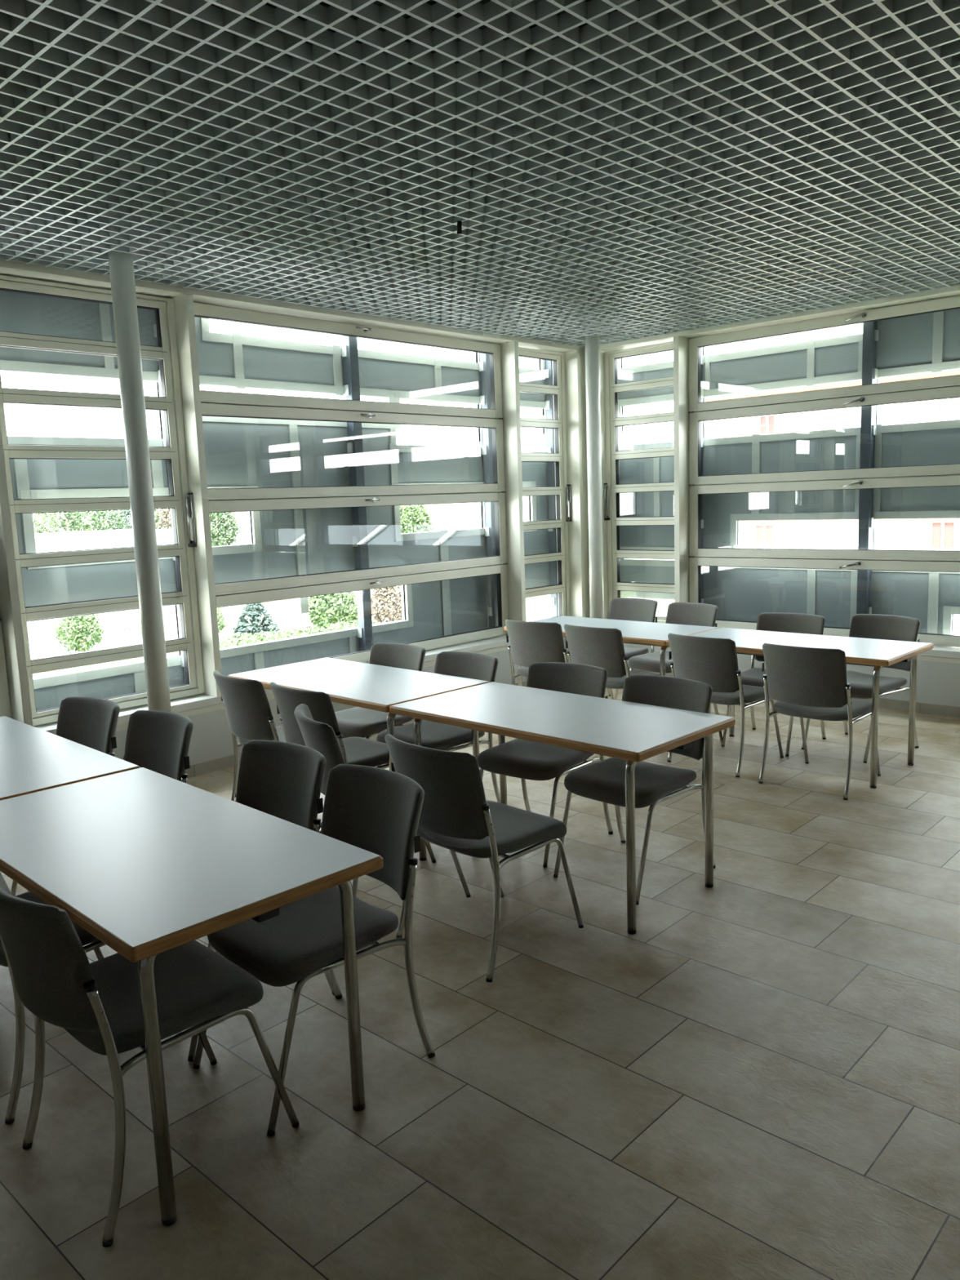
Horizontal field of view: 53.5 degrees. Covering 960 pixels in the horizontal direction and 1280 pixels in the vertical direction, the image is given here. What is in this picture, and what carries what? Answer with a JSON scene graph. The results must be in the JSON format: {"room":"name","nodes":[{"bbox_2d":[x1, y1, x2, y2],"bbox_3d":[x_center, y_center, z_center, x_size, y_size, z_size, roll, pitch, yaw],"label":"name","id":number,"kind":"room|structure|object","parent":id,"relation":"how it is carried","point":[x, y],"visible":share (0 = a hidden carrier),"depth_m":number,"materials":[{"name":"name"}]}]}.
{"room":"cafeteria","nodes":[
{"label":"cafeteria","id":0,"kind":"room"},
{"bbox_2d":[0,258,585,765],"bbox_3d":[-2.728,-0.684,5.090,0.300,3.400,10.600,6,11,43],"label":"wall","id":1,"kind":"structure","parent":0,"point":[184,298],"depth_m":6.10,"materials":[{"name":"beige paint"}]},
{"bbox_2d":[0,614,11,718],"bbox_3d":[-3.682,-0.524,4.101,0.143,2.475,2.968,6,11,43],"label":"window","id":2,"kind":"structure","parent":1,"relation":"in","point":[5,705],"depth_m":5.28,"materials":[{"name":"beige paint"}]},
{"bbox_2d":[0,275,204,725],"bbox_3d":[-2.237,-0.800,5.619,0.125,2.466,1.153,6,11,43],"label":"window","id":3,"kind":"structure","parent":1,"relation":"in","point":[166,352],"depth_m":5.63,"materials":[{"name":"beige paint"}]},
{"bbox_2d":[33,635,510,734],"bbox_3d":[-2.648,0.553,5.239,0.200,0.050,10.600,6,11,43],"label":"sill","id":4,"kind":"structure","parent":1,"relation":"attached to","point":[200,700],"depth_m":6.10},
{"bbox_2d":[0,290,558,711],"bbox_3d":[-2.415,-0.982,5.663,0.143,4.000,9.930,6,11,43],"label":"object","id":5,"kind":"object","parent":1,"relation":"attached to","point":[240,452],"visible":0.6,"depth_m":6.84,"materials":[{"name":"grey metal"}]},
{"bbox_2d":[193,302,508,675],"bbox_3d":[-0.805,-1.077,7.141,0.143,2.475,2.971,6,11,43],"label":"window","id":6,"kind":"structure","parent":1,"relation":"in","point":[213,403],"depth_m":7.06,"materials":[{"name":"beige paint"}]},
{"bbox_2d":[185,680,526,778],"bbox_3d":[-2.560,0.971,5.235,0.012,0.075,10.597,6,11,43],"label":"baseboard","id":7,"kind":"structure","parent":1,"relation":"attached to","point":[224,762],"depth_m":6.12,"materials":[{"name":"beige stone"}]},
{"bbox_2d":[518,346,572,621],"bbox_3d":[0.527,-1.331,8.539,0.125,2.466,0.810,6,11,43],"label":"window","id":8,"kind":"structure","parent":1,"relation":"in","point":[563,507],"depth_m":8.67,"materials":[{"name":"beige paint"}]},
{"bbox_2d":[101,0,719,125],"bbox_3d":[0.453,-2.163,2.018,9.300,0.200,11.300,6,11,43],"label":"ceiling slab","id":9,"kind":"structure","parent":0,"point":[431,2],"depth_m":3.50,"materials":[{"name":"black"}]},
{"bbox_2d":[0,688,959,1279],"bbox_3d":[0.583,1.387,2.437,8.751,0.150,10.751,6,11,43],"label":"floor","id":10,"kind":"structure","parent":0,"point":[760,1079],"depth_m":2.77,"materials":[{"name":"tile"}]},
{"bbox_2d":[10,696,119,896],"bbox_3d":[-1.912,0.723,4.187,0.520,0.831,0.650,5,11,39],"label":"chair","id":11,"kind":"object","parent":10,"relation":"on","point":[91,722],"visible":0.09,"depth_m":4.36,"materials":[{"name":"grey fabric"}]},
{"bbox_2d":[0,715,140,800],"bbox_3d":[-1.983,0.823,3.822,1.392,0.740,0.706,6,12,44],"label":"table","id":12,"kind":"object","parent":10,"relation":"on","point":[33,759],"visible":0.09,"depth_m":3.62,"materials":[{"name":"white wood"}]},
{"bbox_2d":[0,891,182,1124],"bbox_3d":[-1.356,0.890,2.925,0.520,0.831,0.650,6,12,43],"label":"chair","id":13,"kind":"object","parent":10,"relation":"on","point":[86,938],"visible":0.15,"depth_m":2.66,"materials":[{"name":"grey fabric"}]},
{"bbox_2d":[27,710,193,891],"bbox_3d":[-1.479,0.759,3.834,0.520,0.831,0.650,6,11,42],"label":"chair","id":14,"kind":"object","parent":10,"relation":"on","point":[157,741],"visible":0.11,"depth_m":4.00,"materials":[{"name":"grey fabric"}]},
{"bbox_2d":[107,250,171,712],"bbox_3d":[-1.845,-0.721,5.199,0.280,3.380,0.200,6,11,43],"label":"round column","id":15,"kind":"structure","parent":10,"relation":"on","point":[121,264],"depth_m":5.13,"materials":[{"name":"grey metal"}]},
{"bbox_2d":[0,871,299,1247],"bbox_3d":[-0.894,0.941,2.470,0.520,0.831,0.650,6,12,45],"label":"chair","id":16,"kind":"object","parent":10,"relation":"on","point":[98,1003],"visible":0.94,"depth_m":2.27,"materials":[{"name":"grey fabric"}]},
{"bbox_2d":[0,767,383,1226],"bbox_3d":[-0.985,0.933,2.838,1.392,0.740,0.706,6,12,44],"label":"table","id":17,"kind":"object","parent":10,"relation":"on","point":[148,863],"visible":0.98,"depth_m":2.56,"materials":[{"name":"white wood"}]},
{"bbox_2d":[187,739,334,1062],"bbox_3d":[-0.847,0.825,3.238,0.520,0.831,0.650,6,11,43],"label":"chair","id":18,"kind":"object","parent":10,"relation":"on","point":[283,780],"visible":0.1,"depth_m":3.39,"materials":[{"name":"grey fabric"}]},
{"bbox_2d":[213,671,344,800],"bbox_3d":[-1.051,0.556,5.106,0.650,0.831,0.520,-9,11,-41],"label":"chair","id":19,"kind":"object","parent":10,"relation":"on","point":[246,702],"visible":0.5,"depth_m":4.82,"materials":[{"name":"grey fabric"}]},
{"bbox_2d":[192,764,435,1136],"bbox_3d":[-0.495,0.867,2.874,0.650,0.831,0.520,-10,11,-42],"label":"chair","id":20,"kind":"object","parent":10,"relation":"on","point":[377,811],"visible":0.82,"depth_m":2.82,"materials":[{"name":"grey fabric"}]},
{"bbox_2d":[270,681,389,768],"bbox_3d":[-0.670,0.596,4.744,0.650,0.831,0.520,-10,12,-43],"label":"chair","id":21,"kind":"object","parent":10,"relation":"on","point":[361,751],"visible":0.39,"depth_m":4.53,"materials":[{"name":"grey fabric"}]},
{"bbox_2d":[227,657,489,770],"bbox_3d":[-0.675,0.571,5.206,1.392,0.740,0.706,6,12,44],"label":"table","id":22,"kind":"object","parent":10,"relation":"on","point":[358,684],"visible":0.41,"depth_m":5.01,"materials":[{"name":"white laminate"}]},
{"bbox_2d":[334,643,425,767],"bbox_3d":[-0.643,0.475,5.550,0.520,0.831,0.650,6,12,44],"label":"chair","id":23,"kind":"object","parent":10,"relation":"on","point":[357,722],"visible":0.48,"depth_m":5.56,"materials":[{"name":"grey fabric"}]},
{"bbox_2d":[293,703,471,897],"bbox_3d":[-0.437,0.686,4.078,0.650,0.831,0.520,-5,9,-22],"label":"chair","id":24,"kind":"object","parent":10,"relation":"on","point":[319,736],"visible":0.12,"depth_m":3.81,"materials":[{"name":"grey fabric"}]},
{"bbox_2d":[376,651,500,803],"bbox_3d":[-0.230,0.523,5.130,0.520,0.831,0.650,6,12,44],"label":"chair","id":25,"kind":"object","parent":10,"relation":"on","point":[437,735],"visible":0.47,"depth_m":5.13,"materials":[{"name":"grey fabric"}]},
{"bbox_2d":[384,733,583,982],"bbox_3d":[0.005,0.740,3.610,0.650,0.831,0.520,-10,12,-43],"label":"chair","id":26,"kind":"object","parent":10,"relation":"on","point":[456,815],"visible":0.84,"depth_m":3.36,"materials":[{"name":"grey fabric"}]},
{"bbox_2d":[505,619,568,684],"bbox_3d":[0.528,0.240,6.854,0.520,0.831,0.650,5,11,38],"label":"chair","id":27,"kind":"object","parent":10,"relation":"on","point":[531,642],"visible":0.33,"depth_m":6.57,"materials":[{"name":"grey fabric"}]},
{"bbox_2d":[476,662,613,867],"bbox_3d":[0.305,0.572,4.667,0.520,0.831,0.650,5,11,38],"label":"chair","id":28,"kind":"object","parent":10,"relation":"on","point":[524,759],"visible":0.73,"depth_m":4.64,"materials":[{"name":"grey fabric"}]},
{"bbox_2d":[389,681,735,934],"bbox_3d":[0.333,0.679,4.239,1.392,0.740,0.706,6,12,44],"label":"table","id":29,"kind":"object","parent":10,"relation":"on","point":[633,732],"visible":0.98,"depth_m":4.00,"materials":[{"name":"white laminate"}]},
{"bbox_2d":[585,335,604,618],"bbox_3d":[0.997,-1.276,8.262,0.280,3.380,0.200,6,11,43],"label":"round column","id":30,"kind":"structure","parent":10,"relation":"on","point":[593,405],"depth_m":8.19,"materials":[{"name":"grey metal"}]},
{"bbox_2d":[503,615,719,713],"bbox_3d":[0.931,0.271,6.845,1.392,0.740,0.706,6,12,43],"label":"table","id":31,"kind":"object","parent":10,"relation":"on","point":[640,633],"visible":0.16,"depth_m":6.63,"materials":[{"name":"white laminate"}]},
{"bbox_2d":[564,623,660,699],"bbox_3d":[0.919,0.284,6.466,0.650,0.831,0.520,-10,12,-44],"label":"chair","id":32,"kind":"object","parent":10,"relation":"on","point":[602,647],"visible":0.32,"depth_m":6.19,"materials":[{"name":"grey fabric"}]},
{"bbox_2d":[607,597,657,699],"bbox_3d":[1.084,0.110,7.599,0.650,0.831,0.520,-10,11,-42],"label":"chair","id":33,"kind":"object","parent":10,"relation":"on","point":[643,610],"visible":0.28,"depth_m":7.71,"materials":[{"name":"grey fabric"}]},
{"bbox_2d":[553,675,715,904],"bbox_3d":[0.698,0.623,4.234,0.650,0.831,0.520,-10,12,-44],"label":"chair","id":34,"kind":"object","parent":10,"relation":"on","point":[604,781],"visible":0.73,"depth_m":4.20,"materials":[{"name":"grey fabric"}]},
{"bbox_2d":[627,602,719,715],"bbox_3d":[1.441,0.164,7.147,0.650,0.831,0.520,-8,11,-37],"label":"chair","id":35,"kind":"object","parent":10,"relation":"on","point":[677,613],"visible":0.39,"depth_m":7.19,"materials":[{"name":"grey fabric"}]},
{"bbox_2d":[666,632,783,777],"bbox_3d":[1.504,0.350,5.877,0.650,0.831,0.520,-9,11,-41],"label":"chair","id":36,"kind":"object","parent":10,"relation":"on","point":[713,661],"visible":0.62,"depth_m":5.62,"materials":[{"name":"grey fabric"}]},
{"bbox_2d":[721,612,826,756],"bbox_3d":[1.961,0.269,6.319,0.520,0.831,0.650,5,11,40],"label":"chair","id":37,"kind":"object","parent":10,"relation":"on","point":[798,623],"visible":0.32,"depth_m":6.42,"materials":[{"name":"grey fabric"}]},
{"bbox_2d":[666,627,933,788],"bbox_3d":[1.942,0.377,5.888,1.392,0.740,0.707,6,12,43],"label":"table","id":38,"kind":"object","parent":10,"relation":"on","point":[878,654],"visible":0.61,"depth_m":5.65,"materials":[{"name":"white laminate"}]},
{"bbox_2d":[758,642,880,799],"bbox_3d":[1.932,0.405,5.402,0.520,0.831,0.650,6,12,43],"label":"chair","id":39,"kind":"object","parent":10,"relation":"on","point":[806,682],"visible":0.96,"depth_m":5.17,"materials":[{"name":"grey fabric"}]},
{"bbox_2d":[801,613,919,763],"bbox_3d":[2.455,0.283,6.099,0.650,0.831,0.520,-8,10,-36],"label":"chair","id":40,"kind":"object","parent":10,"relation":"on","point":[876,626],"visible":0.34,"depth_m":6.11,"materials":[{"name":"grey fabric"}]},
{"bbox_2d":[0,0,959,347],"bbox_3d":[0.478,-1.654,1.878,8.599,0.045,10.599,6,11,43],"label":"ceiling","id":41,"kind":"structure","parent":0,"point":[737,161],"depth_m":3.69,"materials":[{"name":"metal"}]},
{"bbox_2d":[457,220,462,234],"bbox_3d":[-0.099,-1.983,4.574,0.026,0.059,0.012,-2,8,2],"label":"strip","id":42,"kind":"object","parent":41,"relation":"hanging from","point":[459,223],"visible":1,"depth_m":4.57,"materials":[{"name":"black plastic"}]},
{"bbox_2d":[580,346,590,617],"bbox_3d":[0.989,-1.387,8.939,0.327,3.400,0.327,6,11,43],"label":"wall","id":43,"kind":"structure","parent":0,"point":[583,380],"depth_m":8.81,"materials":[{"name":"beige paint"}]},
{"bbox_2d":[599,284,959,706],"bbox_3d":[4.239,-1.066,5.995,8.600,3.400,0.300,6,11,43],"label":"wall","id":44,"kind":"structure","parent":0,"point":[681,339],"depth_m":8.00,"materials":[{"name":"beige paint"}]},
{"bbox_2d":[603,341,674,623],"bbox_3d":[1.477,-1.369,8.567,0.810,2.466,0.125,6,11,43],"label":"window","id":45,"kind":"structure","parent":44,"relation":"in","point":[611,505],"depth_m":8.65,"materials":[{"name":"beige paint"}]},
{"bbox_2d":[617,308,959,646],"bbox_3d":[4.307,-1.293,6.140,9.130,4.000,0.141,6,11,43],"label":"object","id":46,"kind":"object","parent":44,"relation":"attached to","point":[926,343],"visible":0.52,"depth_m":7.68,"materials":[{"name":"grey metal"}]},
{"bbox_2d":[628,669,959,717],"bbox_3d":[4.196,0.596,6.133,8.597,0.075,0.012,6,11,43],"label":"baseboard","id":47,"kind":"structure","parent":44,"relation":"attached to","point":[923,708],"depth_m":7.01,"materials":[{"name":"beige stone"}]},
{"bbox_2d":[688,295,959,647],"bbox_3d":[2.904,-1.226,7.250,2.971,2.475,0.143,6,11,43],"label":"window","id":48,"kind":"structure","parent":44,"relation":"in","point":[947,387],"depth_m":7.46,"materials":[{"name":"beige paint"}]},
{"bbox_2d":[917,645,959,658],"bbox_3d":[4.249,0.173,6.142,8.600,0.050,0.200,6,11,43],"label":"sill","id":49,"kind":"structure","parent":44,"relation":"attached to","point":[937,651],"depth_m":6.88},
{"label":"outside","id":50,"kind":"structure","parent":0,"visible":0},
{"bbox_2d":[32,558,675,677],"bbox_3d":[-4.049,0.514,62.537,200.000,0.500,210.000,6,11,43],"label":"lawn","id":51,"kind":"structure","parent":50,"point":[537,607],"depth_m":75.67,"materials":[{"name":"green plant"}]},
{"bbox_2d":[32,512,61,533],"bbox_3d":[-37.485,-6.497,81.755,3.290,10.034,3.161,6,11,43],"label":"tree","id":52,"kind":"object","parent":51,"relation":"on","point":[36,525],"visible":0.44,"depth_m":80.89,"materials":[{"name":"green plant"}]},
{"bbox_2d":[42,511,87,532],"bbox_3d":[-43.055,-9.655,98.891,4.405,11.653,4.512,6,11,43],"label":"tree","id":53,"kind":"object","parent":51,"relation":"on","point":[70,517],"visible":0.37,"depth_m":98.26,"materials":[{"name":"green plant"}]},
{"bbox_2d":[51,613,106,670],"bbox_3d":[-16.773,1.282,40.036,2.084,5.413,2.064,6,11,43],"label":"tree","id":54,"kind":"object","parent":51,"relation":"on","point":[77,636],"visible":0.87,"depth_m":39.38,"materials":[{"name":"green plant"}]},
{"bbox_2d":[62,511,108,531],"bbox_3d":[-48.164,-12.086,116.755,5.473,11.589,5.452,6,11,43],"label":"tree","id":55,"kind":"object","parent":51,"relation":"on","point":[86,527],"visible":0.18,"depth_m":115.30,"materials":[{"name":"green plant"}]},
{"bbox_2d":[26,528,175,658],"bbox_3d":[-29.370,-2.695,61.439,12.600,7.954,19.408,6,11,43],"label":"neighbouring house","id":56,"kind":"structure","parent":51,"relation":"on","point":[123,628],"depth_m":59.22,"materials":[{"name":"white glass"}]},
{"bbox_2d":[86,510,128,530],"bbox_3d":[-33.522,-7.381,85.987,3.468,10.263,3.474,6,11,43],"label":"tree","id":57,"kind":"object","parent":51,"relation":"on","point":[111,524],"visible":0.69,"depth_m":84.83,"materials":[{"name":"green plant"}]},
{"bbox_2d":[107,510,132,529],"bbox_3d":[-38.225,-10.376,104.085,5.017,11.216,5.002,6,11,43],"label":"tree","id":58,"kind":"object","parent":51,"relation":"on","point":[126,513],"visible":0.19,"depth_m":102.30,"materials":[{"name":"green plant"}]},
{"bbox_2d":[154,508,171,528],"bbox_3d":[-41.890,-13.617,123.198,6.276,12.287,5.959,6,11,43],"label":"tree","id":59,"kind":"object","parent":51,"relation":"on","point":[157,522],"visible":0.07,"depth_m":122.51,"materials":[{"name":"green plant"}]},
{"bbox_2d":[154,508,172,528],"bbox_3d":[-28.871,-8.605,90.834,4.161,10.937,4.014,6,11,43],"label":"tree","id":60,"kind":"object","parent":51,"relation":"on","point":[167,517],"visible":0.23,"depth_m":89.40,"materials":[{"name":"brown plant"}]},
{"bbox_2d":[216,607,226,632],"bbox_3d":[-11.192,1.111,40.142,1.205,5.326,1.162,6,11,43],"label":"tree","id":61,"kind":"object","parent":51,"relation":"on","point":[220,618],"visible":0.15,"depth_m":39.86,"materials":[{"name":"green plant"}]},
{"bbox_2d":[209,511,242,640],"bbox_3d":[-15.791,-3.693,58.232,2.710,9.848,2.617,6,11,43],"label":"tree","id":62,"kind":"object","parent":51,"relation":"on","point":[218,539],"visible":0.48,"depth_m":57.22,"materials":[{"name":"green plant"}]},
{"bbox_2d":[209,511,249,625],"bbox_3d":[-20.700,-6.372,77.745,6.600,9.836,2.987,6,11,43],"label":"neighbouring house","id":63,"kind":"structure","parent":51,"relation":"on","point":[242,517],"depth_m":75.47,"materials":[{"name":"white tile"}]},
{"bbox_2d":[227,602,284,642],"bbox_3d":[-10.295,0.412,43.964,2.628,5.524,2.653,6,11,43],"label":"tree","id":64,"kind":"object","parent":51,"relation":"on","point":[255,619],"visible":0.63,"depth_m":43.37,"materials":[{"name":"green plant"}]},
{"bbox_2d":[237,598,309,638],"bbox_3d":[-12.247,-0.902,56.498,4.600,4.646,2.773,6,11,43],"label":"neighbouring house","id":65,"kind":"structure","parent":51,"relation":"on","point":[286,613],"depth_m":54.80,"materials":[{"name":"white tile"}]},
{"bbox_2d":[307,591,357,628],"bbox_3d":[-6.817,0.016,44.724,2.854,5.840,2.767,6,11,43],"label":"tree","id":66,"kind":"object","parent":51,"relation":"on","point":[323,614],"visible":0.67,"depth_m":43.77,"materials":[{"name":"green plant"}]},
{"bbox_2d":[370,585,402,624],"bbox_3d":[-3.979,0.251,41.938,1.998,5.990,1.923,6,11,43],"label":"tree","id":67,"kind":"object","parent":51,"relation":"on","point":[380,602],"visible":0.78,"depth_m":41.18,"materials":[{"name":"brown plant"}]},
{"bbox_2d":[400,504,435,533],"bbox_3d":[-6.350,-8.321,88.596,4.435,9.441,4.215,6,11,43],"label":"tree","id":68,"kind":"object","parent":51,"relation":"on","point":[420,518],"visible":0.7,"depth_m":87.07,"materials":[{"name":"green plant"}]},
{"bbox_2d":[402,502,479,531],"bbox_3d":[-6.039,-11.718,110.642,10.600,9.736,10.817,6,11,43],"label":"neighbouring house","id":69,"kind":"structure","parent":51,"relation":"on","point":[458,516],"depth_m":106.76,"materials":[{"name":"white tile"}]},
{"bbox_2d":[705,368,959,635],"bbox_3d":[15.951,-3.126,35.994,12.035,13.058,13.600,6,11,43],"label":"apartment building","id":70,"kind":"structure","parent":51,"relation":"on","point":[918,534],"depth_m":31.25,"materials":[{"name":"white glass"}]},
{"bbox_2d":[755,524,773,548],"bbox_3d":[9.959,-3.559,33.255,0.650,0.896,0.040,6,11,43],"label":"window","id":71,"kind":"structure","parent":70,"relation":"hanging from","point":[764,533],"depth_m":33.22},
{"bbox_2d":[760,415,773,434],"bbox_3d":[9.874,-7.384,32.639,0.509,0.599,0.040,6,11,43],"label":"window","id":72,"kind":"structure","parent":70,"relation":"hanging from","point":[766,421],"depth_m":32.61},
{"bbox_2d":[931,522,954,548],"bbox_3d":[14.242,-3.221,29.261,0.637,0.789,0.040,6,11,43],"label":"window","id":73,"kind":"structure","parent":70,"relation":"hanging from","point":[942,533],"depth_m":29.23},
{"bbox_3d":[-8.911,6.776,19.663,24.000,0.020,80.000,6,11,43],"label":"path","id":74,"kind":"object","parent":51,"relation":"on","visible":0},
{"bbox_2d":[218,618,379,648],"bbox_3d":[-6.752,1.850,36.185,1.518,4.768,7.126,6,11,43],"label":"hedge","id":75,"kind":"object","parent":74,"relation":"on","point":[241,640],"visible":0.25,"depth_m":35.09,"materials":[{"name":"green plant"}]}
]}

